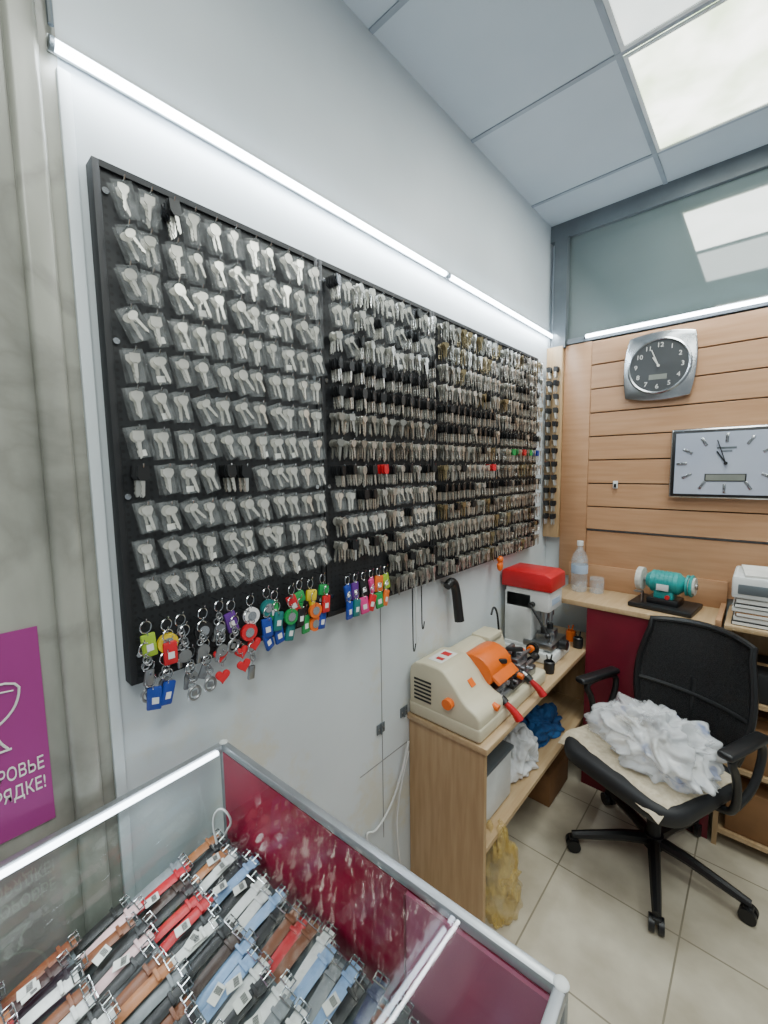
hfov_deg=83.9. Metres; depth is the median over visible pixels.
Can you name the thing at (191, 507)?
key
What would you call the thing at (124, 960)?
price tag
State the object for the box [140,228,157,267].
key
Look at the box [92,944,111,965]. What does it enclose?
price tag
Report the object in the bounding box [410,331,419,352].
key
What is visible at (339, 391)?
key
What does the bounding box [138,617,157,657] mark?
keychain
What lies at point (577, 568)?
bottle
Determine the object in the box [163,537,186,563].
key
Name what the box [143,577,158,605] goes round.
key
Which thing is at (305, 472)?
key
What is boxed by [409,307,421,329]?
key
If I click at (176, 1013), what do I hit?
strap
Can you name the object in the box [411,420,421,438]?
key
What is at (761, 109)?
trim
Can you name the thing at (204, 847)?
strap
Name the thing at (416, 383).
key
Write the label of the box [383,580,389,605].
keychain
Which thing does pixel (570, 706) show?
shelf
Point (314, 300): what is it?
key
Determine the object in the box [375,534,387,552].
key
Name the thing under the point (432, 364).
key
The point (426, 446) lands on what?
key
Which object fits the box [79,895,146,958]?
strap
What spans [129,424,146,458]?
key
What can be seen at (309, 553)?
key
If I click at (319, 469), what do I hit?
key
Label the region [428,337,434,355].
key
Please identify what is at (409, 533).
key
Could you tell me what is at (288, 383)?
key
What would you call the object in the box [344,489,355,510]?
key
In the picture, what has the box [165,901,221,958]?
strap
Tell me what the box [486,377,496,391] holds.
key
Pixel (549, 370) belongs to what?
key
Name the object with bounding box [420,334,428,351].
key
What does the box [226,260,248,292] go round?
key
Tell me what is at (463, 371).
key
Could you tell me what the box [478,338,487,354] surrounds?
key
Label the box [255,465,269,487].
key
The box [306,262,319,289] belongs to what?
key
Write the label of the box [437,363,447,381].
key
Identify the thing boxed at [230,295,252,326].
key
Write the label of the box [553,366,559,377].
key
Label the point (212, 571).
key
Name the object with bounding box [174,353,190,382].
key
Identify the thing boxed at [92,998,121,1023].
strap
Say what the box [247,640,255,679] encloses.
keychain
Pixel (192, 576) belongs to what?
key
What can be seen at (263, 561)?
key
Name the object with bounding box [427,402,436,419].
key
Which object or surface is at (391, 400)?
key
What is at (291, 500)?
key
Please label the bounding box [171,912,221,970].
strap
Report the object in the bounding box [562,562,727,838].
desk
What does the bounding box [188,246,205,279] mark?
key
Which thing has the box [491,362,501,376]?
key
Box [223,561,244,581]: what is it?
key
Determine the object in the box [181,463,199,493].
key
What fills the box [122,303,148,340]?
key
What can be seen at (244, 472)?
key
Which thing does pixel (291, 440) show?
key
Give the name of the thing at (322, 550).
key
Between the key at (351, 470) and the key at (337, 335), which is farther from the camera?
the key at (351, 470)
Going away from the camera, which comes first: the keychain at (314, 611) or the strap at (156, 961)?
the strap at (156, 961)
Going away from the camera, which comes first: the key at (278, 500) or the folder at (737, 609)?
the key at (278, 500)
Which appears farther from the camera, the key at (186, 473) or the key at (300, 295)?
the key at (300, 295)
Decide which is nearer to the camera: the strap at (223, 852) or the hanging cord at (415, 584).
the strap at (223, 852)
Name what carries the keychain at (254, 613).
hanging from the pegboard at (112, 255)
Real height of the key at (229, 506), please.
0.070 m
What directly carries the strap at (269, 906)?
on the display rack
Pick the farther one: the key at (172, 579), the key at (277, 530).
the key at (277, 530)
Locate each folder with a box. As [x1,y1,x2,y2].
[731,611,767,629]
[732,597,767,615]
[733,611,767,625]
[734,598,767,611]
[735,611,767,620]
[736,598,767,606]
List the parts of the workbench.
panel, panel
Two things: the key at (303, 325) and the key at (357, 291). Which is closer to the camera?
the key at (303, 325)
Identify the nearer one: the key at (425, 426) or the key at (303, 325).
the key at (303, 325)
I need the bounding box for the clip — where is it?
[613,481,617,487]
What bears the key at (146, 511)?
hanging from the pegboard at (112, 255)
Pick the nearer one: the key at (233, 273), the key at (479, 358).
the key at (233, 273)
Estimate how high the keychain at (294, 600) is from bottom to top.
0.087 m
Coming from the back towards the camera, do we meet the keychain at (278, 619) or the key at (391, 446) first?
the key at (391, 446)
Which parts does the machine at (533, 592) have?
knob, lever, knob, knob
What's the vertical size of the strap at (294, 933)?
0.038 m
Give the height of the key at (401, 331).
0.072 m
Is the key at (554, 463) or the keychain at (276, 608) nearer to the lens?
the keychain at (276, 608)
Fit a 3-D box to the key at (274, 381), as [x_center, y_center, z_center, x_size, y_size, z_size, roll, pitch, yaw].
[-0.272,-0.313,1.063,0.047,0.069,0.047,-1,6,-2]
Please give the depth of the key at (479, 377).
1.77 m
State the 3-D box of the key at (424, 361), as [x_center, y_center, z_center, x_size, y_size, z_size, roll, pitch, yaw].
[0.136,-0.512,1.502,0.053,0.068,0.028,4,8,42]
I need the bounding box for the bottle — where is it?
[571,540,587,573]
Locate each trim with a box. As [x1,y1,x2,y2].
[0,0,111,933]
[55,66,135,902]
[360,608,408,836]
[369,0,408,34]
[471,0,716,142]
[531,106,767,207]
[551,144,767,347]
[593,0,667,184]
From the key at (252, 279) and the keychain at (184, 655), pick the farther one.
the key at (252, 279)
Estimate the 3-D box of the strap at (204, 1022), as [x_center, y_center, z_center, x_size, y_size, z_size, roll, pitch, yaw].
[-0.313,0.813,0.614,0.026,0.038,0.126,3,7,35]
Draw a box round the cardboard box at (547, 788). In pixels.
[528,748,567,806]
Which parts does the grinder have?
name plate, motor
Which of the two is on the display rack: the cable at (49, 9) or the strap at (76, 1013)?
the strap at (76, 1013)
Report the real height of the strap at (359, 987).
0.038 m
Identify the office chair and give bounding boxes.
[564,615,767,936]
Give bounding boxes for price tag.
[16,977,36,1002]
[20,980,40,1004]
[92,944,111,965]
[112,952,129,972]
[144,891,159,908]
[174,918,190,937]
[183,930,200,950]
[188,930,202,949]
[207,853,219,865]
[207,982,225,1006]
[213,861,227,874]
[213,880,226,894]
[225,972,242,995]
[232,988,251,1014]
[233,880,246,895]
[244,1011,262,1023]
[322,991,340,1016]
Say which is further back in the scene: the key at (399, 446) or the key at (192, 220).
the key at (399, 446)
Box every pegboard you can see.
[86,155,326,685]
[317,259,431,616]
[432,311,495,579]
[494,340,537,559]
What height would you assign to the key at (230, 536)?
0.072 m
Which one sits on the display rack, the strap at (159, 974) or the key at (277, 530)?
the strap at (159, 974)
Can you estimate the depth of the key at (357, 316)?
1.25 m
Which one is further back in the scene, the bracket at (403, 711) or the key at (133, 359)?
the bracket at (403, 711)
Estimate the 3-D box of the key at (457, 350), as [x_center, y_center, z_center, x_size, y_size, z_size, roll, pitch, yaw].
[0.274,-0.601,1.649,0.053,0.070,0.027,4,8,42]
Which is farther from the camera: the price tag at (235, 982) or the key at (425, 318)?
the key at (425, 318)
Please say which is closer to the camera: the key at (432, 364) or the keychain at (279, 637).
the keychain at (279, 637)
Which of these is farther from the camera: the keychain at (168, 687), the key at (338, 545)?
the key at (338, 545)
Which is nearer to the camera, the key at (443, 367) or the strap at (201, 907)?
the strap at (201, 907)
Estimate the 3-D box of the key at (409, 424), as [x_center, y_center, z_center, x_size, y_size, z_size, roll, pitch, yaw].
[0.081,-0.281,1.460,0.053,0.069,0.030,4,8,42]
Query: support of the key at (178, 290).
hanging from the pegboard at (112, 255)
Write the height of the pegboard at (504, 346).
1.007 m
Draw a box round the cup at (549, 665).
[544,654,554,674]
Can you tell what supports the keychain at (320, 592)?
hanging from the pegboard at (112, 255)
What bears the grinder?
on the desk
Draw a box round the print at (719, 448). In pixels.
[717,446,736,451]
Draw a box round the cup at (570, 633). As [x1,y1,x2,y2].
[566,625,575,641]
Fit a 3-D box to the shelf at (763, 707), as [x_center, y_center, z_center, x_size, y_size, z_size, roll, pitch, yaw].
[1.796,0.792,1.682,0.680,0.018,0.304,4,8,42]
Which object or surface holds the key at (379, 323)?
hanging from the pegboard at (327, 324)
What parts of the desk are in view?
panel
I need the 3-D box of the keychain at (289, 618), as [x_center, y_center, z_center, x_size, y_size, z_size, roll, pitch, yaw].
[-0.256,0.253,1.128,0.053,0.081,0.041,4,6,42]
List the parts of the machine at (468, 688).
label plate, knob, knob, clamp knob, lever, clamp knob, knob, knob, lever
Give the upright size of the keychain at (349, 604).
0.088 m
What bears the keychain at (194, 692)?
hanging from the pegboard at (112, 255)
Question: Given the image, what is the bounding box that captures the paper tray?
[731,564,767,601]
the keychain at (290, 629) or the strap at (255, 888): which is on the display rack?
the strap at (255, 888)
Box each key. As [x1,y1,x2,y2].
[115,174,130,216]
[120,219,145,261]
[121,261,140,296]
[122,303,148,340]
[125,345,140,382]
[129,384,143,418]
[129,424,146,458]
[130,464,149,497]
[138,501,155,531]
[138,540,153,569]
[140,186,154,228]
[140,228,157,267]
[142,267,158,304]
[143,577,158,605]
[147,309,165,347]
[150,349,170,385]
[152,387,170,419]
[153,427,169,458]
[160,463,173,493]
[161,196,181,239]
[161,501,180,530]
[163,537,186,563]
[165,572,186,595]
[168,238,184,276]
[169,277,193,313]
[173,316,190,348]
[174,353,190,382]
[174,390,189,421]
[179,428,194,458]
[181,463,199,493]
[183,499,205,523]
[183,534,199,559]
[185,207,198,240]
[185,568,197,595]
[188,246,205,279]
[192,284,211,319]
[192,321,207,352]
[194,356,207,387]
[196,394,217,423]
[200,429,216,455]
[201,464,218,490]
[202,498,214,523]
[203,532,216,560]
[206,216,221,251]
[206,564,221,587]
[210,255,226,287]
[210,289,225,322]
[211,326,224,359]
[216,361,231,390]
[216,395,230,424]
[219,430,234,457]
[219,463,236,491]
[221,497,236,522]
[223,529,242,550]
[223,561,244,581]
[226,224,238,257]
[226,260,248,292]
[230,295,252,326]
[232,331,246,358]
[233,365,253,393]
[233,397,253,424]
[236,431,250,458]
[236,463,251,491]
[239,496,259,519]
[240,527,253,551]
[243,558,254,580]
[245,235,259,269]
[245,268,258,300]
[246,301,258,330]
[249,335,261,366]
[249,367,264,392]
[253,400,267,425]
[254,432,267,458]
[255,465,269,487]
[256,495,269,519]
[257,524,277,545]
[257,555,271,576]
[260,241,274,271]
[262,274,281,305]
[264,307,280,337]
[264,339,276,365]
[267,371,281,397]
[268,403,287,427]
[269,434,284,459]
[271,463,288,486]
[272,493,287,515]
[272,523,282,547]
[272,552,284,573]
[278,248,298,278]
[278,280,290,307]
[279,313,292,340]
[280,344,295,372]
[281,373,293,400]
[282,404,293,431]
[283,433,297,457]
[285,464,298,486]
[285,493,299,515]
[287,550,300,573]
[288,521,299,543]
[292,254,303,284]
[292,285,305,312]
[293,316,313,343]
[295,347,308,372]
[295,376,306,400]
[296,405,310,427]
[297,436,310,458]
[298,464,309,485]
[300,494,313,512]
[300,520,311,540]
[302,547,316,567]
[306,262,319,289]
[306,291,317,317]
[308,322,318,346]
[309,350,323,373]
[309,378,320,402]
[309,409,321,432]
[310,437,321,457]
[312,463,325,484]
[313,491,325,511]
[314,518,327,536]
[314,544,326,563]
[326,272,340,301]
[329,329,342,353]
[329,356,342,381]
[329,411,344,434]
[329,437,344,460]
[330,300,342,324]
[331,384,345,408]
[332,464,345,486]
[332,489,343,508]
[333,516,347,536]
[333,541,347,561]
[341,277,351,300]
[341,360,354,383]
[342,303,351,327]
[342,332,358,355]
[342,438,355,460]
[343,385,354,409]
[343,411,355,434]
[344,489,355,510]
[346,463,357,485]
[346,516,358,531]
[346,538,358,560]
[350,282,363,308]
[351,335,364,360]
[352,308,365,333]
[353,361,364,385]
[354,387,367,410]
[354,415,367,436]
[355,438,366,460]
[355,513,367,531]
[356,464,366,486]
[356,489,369,509]
[356,537,369,557]
[362,313,374,336]
[363,286,375,311]
[363,439,376,461]
[364,339,374,363]
[364,364,376,387]
[364,464,377,484]
[365,390,376,412]
[365,415,376,436]
[365,488,377,508]
[366,535,378,555]
[369,513,377,530]
[371,316,384,340]
[372,292,384,317]
[373,367,385,389]
[375,342,384,363]
[375,391,386,413]
[375,417,386,435]
[375,440,386,461]
[375,510,386,529]
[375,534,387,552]
[377,464,388,483]
[377,488,387,507]
[382,417,395,438]
[383,344,395,367]
[384,295,394,318]
[384,370,395,392]
[384,510,396,527]
[384,532,396,550]
[385,320,394,341]
[385,393,395,414]
[385,486,396,505]
[386,440,395,461]
[388,465,396,483]
[391,299,404,323]
[393,325,406,345]
[393,372,403,392]
[393,418,405,438]
[394,395,404,415]
[394,531,404,549]
[395,348,405,370]
[395,441,405,460]
[396,463,404,483]
[396,510,404,525]
[397,486,404,501]
[401,328,412,350]
[401,507,413,525]
[402,374,412,394]
[402,463,412,482]
[402,486,413,500]
[402,529,415,544]
[403,304,413,323]
[403,351,413,372]
[403,396,413,417]
[404,420,413,439]
[405,441,413,461]
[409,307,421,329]
[409,376,420,396]
[409,442,420,461]
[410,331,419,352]
[410,353,420,372]
[410,399,420,418]
[410,464,421,482]
[410,528,423,541]
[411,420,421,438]
[412,485,422,503]
[414,507,420,522]
[416,355,428,375]
[417,422,428,440]
[417,464,429,481]
[417,507,427,521]
[418,378,428,397]
[418,442,428,460]
[419,400,429,419]
[419,526,429,542]
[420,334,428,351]
[421,311,429,331]
[422,486,427,501]
[424,315,436,335]
[425,380,435,398]
[425,485,436,501]
[425,504,436,520]
[426,423,436,441]
[426,442,436,460]
[426,524,437,540]
[427,359,436,378]
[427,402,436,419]
[427,463,436,480]
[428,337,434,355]
[436,320,448,340]
[437,341,448,360]
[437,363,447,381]
[444,344,453,362]
[444,364,454,383]
[445,323,454,341]
[450,365,460,383]
[451,326,460,345]
[451,346,460,364]
[455,348,465,365]
[456,367,465,385]
[457,329,466,345]
[461,369,471,385]
[462,350,471,368]
[463,331,472,348]
[466,371,476,387]
[467,334,476,351]
[467,352,476,370]
[472,374,481,389]
[473,355,482,371]
[474,337,482,353]
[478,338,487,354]
[478,356,486,371]
[478,375,486,391]
[481,375,491,392]
[482,340,491,355]
[482,358,491,374]
[486,361,495,376]
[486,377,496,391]
[487,341,496,357]
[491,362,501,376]
[491,379,500,393]
[492,345,501,360]
[543,474,549,485]
[543,488,549,498]
[543,500,548,510]
[543,513,548,523]
[544,434,550,445]
[544,448,549,458]
[544,461,549,471]
[545,408,551,419]
[545,422,550,432]
[546,367,552,378]
[546,380,552,392]
[546,394,551,405]
[549,513,555,524]
[550,487,556,498]
[550,501,555,511]
[551,448,557,458]
[551,461,556,472]
[551,474,556,485]
[552,407,558,418]
[552,421,557,432]
[552,434,557,445]
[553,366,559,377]
[553,380,559,391]
[553,393,558,404]
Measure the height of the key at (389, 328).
0.069 m
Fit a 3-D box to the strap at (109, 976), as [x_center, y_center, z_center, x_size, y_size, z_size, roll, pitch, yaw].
[-0.467,0.801,0.754,0.026,0.038,0.126,3,7,35]
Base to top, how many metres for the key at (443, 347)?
0.067 m
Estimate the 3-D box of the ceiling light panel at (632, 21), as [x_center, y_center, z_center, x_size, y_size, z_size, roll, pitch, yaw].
[0.785,-1.440,0.967,0.576,0.008,0.576,4,8,42]
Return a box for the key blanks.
[389,348,543,594]
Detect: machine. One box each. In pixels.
[410,626,546,742]
[502,562,569,663]
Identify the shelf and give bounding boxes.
[486,690,583,852]
[717,804,767,853]
[722,759,767,783]
[758,703,767,711]
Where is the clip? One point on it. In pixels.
(615, 483)
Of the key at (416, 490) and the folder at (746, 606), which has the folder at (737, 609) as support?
the folder at (746, 606)
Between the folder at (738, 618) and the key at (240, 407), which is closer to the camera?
the key at (240, 407)
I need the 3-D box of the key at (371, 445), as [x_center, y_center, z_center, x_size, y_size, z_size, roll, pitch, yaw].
[-0.045,-0.189,1.327,0.053,0.069,0.029,4,8,42]
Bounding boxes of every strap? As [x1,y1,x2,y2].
[0,981,6,1000]
[0,1002,15,1023]
[1,930,81,1011]
[4,949,72,1016]
[4,1012,19,1023]
[13,951,88,1023]
[16,963,84,1023]
[42,975,94,1023]
[59,986,99,1023]
[73,894,132,955]
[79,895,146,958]
[80,990,114,1023]
[82,911,138,970]
[84,939,155,1018]
[87,911,156,987]
[92,924,158,998]
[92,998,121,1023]
[110,946,166,1012]
[112,951,178,1023]
[124,957,191,1023]
[128,852,188,904]
[137,858,193,915]
[140,871,192,920]
[144,972,193,1023]
[149,875,201,932]
[154,886,206,943]
[159,889,217,954]
[160,987,196,1023]
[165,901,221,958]
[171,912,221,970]
[173,1000,201,1023]
[184,914,238,984]
[185,828,223,865]
[185,834,227,878]
[189,923,247,1000]
[191,843,230,882]
[195,928,258,1011]
[195,1016,206,1023]
[199,846,240,894]
[201,943,262,1022]
[207,849,253,897]
[212,852,261,908]
[213,951,273,1023]
[218,868,260,918]
[221,966,275,1023]
[224,871,270,922]
[234,883,274,931]
[241,883,288,935]
[249,899,290,952]
[253,969,296,1022]
[258,899,306,960]
[263,986,296,1023]
[267,911,311,975]
[271,914,322,984]
[285,997,311,1023]
[287,921,337,997]
[290,937,339,1006]
[305,952,347,1023]
[312,953,365,1023]
[327,969,370,1023]
[352,969,390,1023]
[371,995,395,1023]
[387,992,414,1023]
[408,1016,420,1023]
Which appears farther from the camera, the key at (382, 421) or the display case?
the key at (382, 421)
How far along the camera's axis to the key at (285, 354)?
1.08 m
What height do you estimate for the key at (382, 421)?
0.065 m
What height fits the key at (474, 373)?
0.065 m
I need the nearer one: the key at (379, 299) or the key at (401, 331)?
the key at (379, 299)
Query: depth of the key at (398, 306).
1.38 m
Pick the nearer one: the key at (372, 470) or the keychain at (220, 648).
the keychain at (220, 648)
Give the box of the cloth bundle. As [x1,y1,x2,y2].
[519,702,564,747]
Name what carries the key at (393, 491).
hanging from the pegboard at (327, 324)
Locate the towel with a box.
[558,713,731,824]
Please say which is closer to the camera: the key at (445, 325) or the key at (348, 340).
the key at (348, 340)
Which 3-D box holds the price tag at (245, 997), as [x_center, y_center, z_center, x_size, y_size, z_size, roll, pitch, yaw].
[-0.230,0.793,0.693,0.018,0.007,0.026,5,8,45]
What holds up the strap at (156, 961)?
on the display rack
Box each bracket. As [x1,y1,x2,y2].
[377,721,384,735]
[400,705,407,717]
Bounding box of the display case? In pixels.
[0,739,569,1023]
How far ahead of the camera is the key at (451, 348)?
1.60 m
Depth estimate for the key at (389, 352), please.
1.36 m
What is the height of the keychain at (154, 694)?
0.085 m
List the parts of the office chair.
armrest, leg, leg, seat, leg, leg, backrest, backrest frame, leg, armrest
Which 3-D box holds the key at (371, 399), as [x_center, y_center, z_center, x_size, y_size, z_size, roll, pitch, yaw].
[-0.044,-0.339,1.315,0.053,0.067,0.025,4,8,42]
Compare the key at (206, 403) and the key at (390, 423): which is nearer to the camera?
the key at (206, 403)
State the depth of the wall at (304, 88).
1.07 m
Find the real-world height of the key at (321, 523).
0.066 m
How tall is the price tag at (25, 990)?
0.008 m
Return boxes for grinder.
[628,567,702,617]
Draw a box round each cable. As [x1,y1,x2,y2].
[45,0,53,26]
[366,741,408,863]
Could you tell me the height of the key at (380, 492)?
0.067 m
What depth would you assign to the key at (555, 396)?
2.38 m
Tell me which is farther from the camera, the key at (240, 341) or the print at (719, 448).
the print at (719, 448)
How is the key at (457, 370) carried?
hanging from the pegboard at (440, 318)
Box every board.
[543,346,564,536]
[586,530,767,598]
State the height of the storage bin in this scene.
0.212 m
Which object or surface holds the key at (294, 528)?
hanging from the pegboard at (112, 255)
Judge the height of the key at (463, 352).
0.068 m
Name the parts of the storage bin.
lid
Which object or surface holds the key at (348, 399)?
hanging from the pegboard at (327, 324)
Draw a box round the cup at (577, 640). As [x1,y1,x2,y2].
[573,631,582,648]
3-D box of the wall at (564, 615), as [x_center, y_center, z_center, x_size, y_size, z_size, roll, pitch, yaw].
[1.982,-0.041,1.735,2.600,2.980,0.100,4,8,42]
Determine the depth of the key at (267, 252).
1.02 m
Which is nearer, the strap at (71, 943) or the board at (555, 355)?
the strap at (71, 943)
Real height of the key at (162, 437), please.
0.066 m
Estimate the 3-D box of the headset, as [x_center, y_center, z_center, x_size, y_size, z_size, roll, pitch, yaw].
[0.283,0.365,1.770,0.109,0.196,0.059,-5,7,-38]
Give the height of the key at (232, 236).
0.069 m
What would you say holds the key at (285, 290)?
hanging from the pegboard at (112, 255)
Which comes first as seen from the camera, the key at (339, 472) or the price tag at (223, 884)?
the price tag at (223, 884)
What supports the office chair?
on the floor
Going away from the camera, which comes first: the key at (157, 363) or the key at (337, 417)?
the key at (157, 363)
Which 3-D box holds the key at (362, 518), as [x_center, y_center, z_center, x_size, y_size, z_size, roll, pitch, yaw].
[-0.068,0.034,1.320,0.045,0.068,0.044,-1,6,-5]
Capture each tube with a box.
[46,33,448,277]
[445,272,552,338]
[584,296,767,338]
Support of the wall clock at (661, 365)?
attached to the panel at (630, 441)
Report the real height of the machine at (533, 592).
0.425 m
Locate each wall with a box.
[0,0,552,1001]
[546,246,767,759]
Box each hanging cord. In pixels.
[412,588,415,651]
[415,584,418,644]
[421,586,424,628]
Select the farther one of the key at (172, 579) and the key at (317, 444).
the key at (317, 444)
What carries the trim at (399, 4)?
attached to the ceiling
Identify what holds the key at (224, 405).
hanging from the pegboard at (112, 255)
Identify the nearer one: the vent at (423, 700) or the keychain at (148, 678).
the keychain at (148, 678)
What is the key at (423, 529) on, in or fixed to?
hanging from the pegboard at (327, 324)
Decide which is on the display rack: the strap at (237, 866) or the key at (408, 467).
the strap at (237, 866)
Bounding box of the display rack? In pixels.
[0,837,411,1023]
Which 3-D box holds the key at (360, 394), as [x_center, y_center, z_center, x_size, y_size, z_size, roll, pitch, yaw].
[-0.073,-0.338,1.283,0.053,0.067,0.027,4,8,42]
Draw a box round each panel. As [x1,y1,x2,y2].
[559,341,592,574]
[586,308,767,541]
[603,0,708,51]
[623,0,767,152]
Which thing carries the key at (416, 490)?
hanging from the pegboard at (327, 324)
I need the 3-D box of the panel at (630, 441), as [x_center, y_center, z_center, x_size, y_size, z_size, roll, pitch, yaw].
[1.735,-0.369,1.829,1.600,1.020,0.030,4,8,42]
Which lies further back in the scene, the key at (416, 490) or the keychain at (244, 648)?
the key at (416, 490)
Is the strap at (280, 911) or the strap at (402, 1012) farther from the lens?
the strap at (280, 911)
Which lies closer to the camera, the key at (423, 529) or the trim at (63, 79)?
the trim at (63, 79)
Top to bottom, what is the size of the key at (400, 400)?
0.067 m
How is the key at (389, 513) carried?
hanging from the pegboard at (327, 324)
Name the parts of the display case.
rail, post, panel, rail, sliding panel, rail, post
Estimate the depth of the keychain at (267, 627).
1.06 m
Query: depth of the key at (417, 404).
1.47 m
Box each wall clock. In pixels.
[624,329,698,400]
[668,424,767,500]
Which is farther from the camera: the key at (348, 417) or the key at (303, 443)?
the key at (348, 417)
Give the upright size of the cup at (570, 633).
0.086 m
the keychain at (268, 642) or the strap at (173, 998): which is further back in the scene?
the keychain at (268, 642)
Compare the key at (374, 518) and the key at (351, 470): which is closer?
the key at (351, 470)
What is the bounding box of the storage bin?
[486,740,513,822]
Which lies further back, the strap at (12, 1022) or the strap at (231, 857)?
the strap at (231, 857)
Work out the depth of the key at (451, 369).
1.62 m
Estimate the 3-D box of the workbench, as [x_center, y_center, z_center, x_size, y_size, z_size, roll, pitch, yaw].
[0.644,1.083,2.031,0.338,0.720,1.275,4,8,42]
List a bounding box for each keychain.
[136,637,153,686]
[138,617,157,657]
[140,657,154,702]
[145,672,161,710]
[157,614,178,652]
[158,649,172,685]
[159,624,177,665]
[160,665,175,705]
[173,610,186,653]
[176,620,191,668]
[183,644,197,689]
[185,660,201,700]
[193,604,212,639]
[193,616,209,662]
[198,636,209,678]
[202,652,216,691]
[211,597,225,641]
[212,617,227,661]
[213,627,227,661]
[214,647,229,683]
[223,597,238,632]
[226,611,238,653]
[231,639,249,671]
[234,628,247,658]
[238,607,256,640]
[242,592,259,623]
[247,620,260,650]
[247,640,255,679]
[258,585,273,615]
[258,604,273,637]
[259,617,274,650]
[267,598,283,630]
[269,588,278,619]
[273,613,284,644]
[281,594,297,624]
[281,609,295,640]
[283,583,300,610]
[291,578,305,607]
[296,595,305,626]
[301,604,309,633]
[302,577,316,606]
[304,589,321,617]
[305,603,318,630]
[314,572,328,600]
[315,600,325,628]
[317,583,329,612]
[339,574,351,601]
[340,591,352,619]
[347,572,358,599]
[353,589,360,616]
[355,570,367,596]
[359,586,368,613]
[363,568,374,593]
[368,584,376,610]
[370,566,382,591]
[374,582,383,608]
[377,564,389,589]
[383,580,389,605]
[496,554,503,570]
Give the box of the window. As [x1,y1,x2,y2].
[568,168,767,338]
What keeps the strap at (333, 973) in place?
on the display rack
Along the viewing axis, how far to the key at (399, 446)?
1.43 m
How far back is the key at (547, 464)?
2.45 m
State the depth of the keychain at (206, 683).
0.96 m
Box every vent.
[414,677,430,684]
[414,680,430,688]
[414,684,430,692]
[414,688,430,696]
[414,692,430,700]
[414,696,430,704]
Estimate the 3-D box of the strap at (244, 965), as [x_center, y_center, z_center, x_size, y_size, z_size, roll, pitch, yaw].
[-0.264,0.799,0.717,0.026,0.038,0.126,4,7,39]
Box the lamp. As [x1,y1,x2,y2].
[490,606,499,629]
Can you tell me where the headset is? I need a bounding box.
[441,578,463,622]
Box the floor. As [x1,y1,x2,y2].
[485,748,767,1023]
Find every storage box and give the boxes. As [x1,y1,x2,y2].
[724,774,767,846]
[726,710,767,776]
[757,654,767,704]
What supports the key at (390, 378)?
hanging from the pegboard at (327, 324)
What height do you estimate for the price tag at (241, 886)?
0.007 m
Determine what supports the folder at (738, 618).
on the folder at (758, 626)
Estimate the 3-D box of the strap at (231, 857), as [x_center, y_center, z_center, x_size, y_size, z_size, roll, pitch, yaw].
[-0.367,0.781,0.913,0.026,0.038,0.126,3,7,36]
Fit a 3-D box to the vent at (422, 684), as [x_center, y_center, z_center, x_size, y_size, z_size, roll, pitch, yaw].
[0.142,0.638,1.577,0.076,0.006,0.003,4,8,42]
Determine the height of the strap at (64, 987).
0.038 m
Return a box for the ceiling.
[342,0,767,226]
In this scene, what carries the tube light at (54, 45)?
attached to the wall at (304, 88)
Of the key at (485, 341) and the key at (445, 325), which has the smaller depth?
the key at (445, 325)
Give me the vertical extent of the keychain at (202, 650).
0.101 m
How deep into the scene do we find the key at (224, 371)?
0.95 m
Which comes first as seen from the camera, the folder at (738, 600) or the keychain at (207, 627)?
the keychain at (207, 627)
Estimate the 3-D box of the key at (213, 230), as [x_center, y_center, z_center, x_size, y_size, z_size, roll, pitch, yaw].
[-0.370,-0.596,0.929,0.046,0.068,0.046,-1,6,-2]
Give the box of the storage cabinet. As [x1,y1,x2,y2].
[711,605,767,853]
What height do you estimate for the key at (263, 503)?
0.068 m
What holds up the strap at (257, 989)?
on the display rack
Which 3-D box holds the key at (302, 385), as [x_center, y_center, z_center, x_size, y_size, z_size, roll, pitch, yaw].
[-0.213,-0.320,1.126,0.050,0.070,0.044,-1,6,-1]
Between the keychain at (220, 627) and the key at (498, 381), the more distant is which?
the key at (498, 381)
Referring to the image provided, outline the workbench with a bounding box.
[407,625,585,922]
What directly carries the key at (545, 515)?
hanging from the board at (555, 355)
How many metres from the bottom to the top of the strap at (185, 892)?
0.038 m
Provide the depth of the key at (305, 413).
1.13 m
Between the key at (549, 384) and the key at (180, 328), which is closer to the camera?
the key at (180, 328)
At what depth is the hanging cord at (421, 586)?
1.61 m
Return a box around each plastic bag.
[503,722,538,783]
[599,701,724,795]
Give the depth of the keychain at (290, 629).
1.12 m
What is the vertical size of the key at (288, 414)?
0.066 m
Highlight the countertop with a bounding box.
[562,584,725,627]
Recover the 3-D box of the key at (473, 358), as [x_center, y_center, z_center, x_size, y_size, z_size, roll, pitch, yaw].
[0.355,-0.610,1.739,0.053,0.070,0.027,4,8,42]
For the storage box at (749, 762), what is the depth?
1.77 m
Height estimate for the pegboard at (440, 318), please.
1.007 m
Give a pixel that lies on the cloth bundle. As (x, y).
(543, 721)
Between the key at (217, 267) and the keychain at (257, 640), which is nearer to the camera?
the key at (217, 267)
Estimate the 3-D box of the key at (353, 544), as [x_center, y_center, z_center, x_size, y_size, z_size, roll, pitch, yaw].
[-0.099,0.112,1.292,0.053,0.067,0.027,4,8,42]
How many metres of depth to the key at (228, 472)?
0.97 m
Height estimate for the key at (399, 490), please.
0.068 m
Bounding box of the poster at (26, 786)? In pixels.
[0,626,55,843]

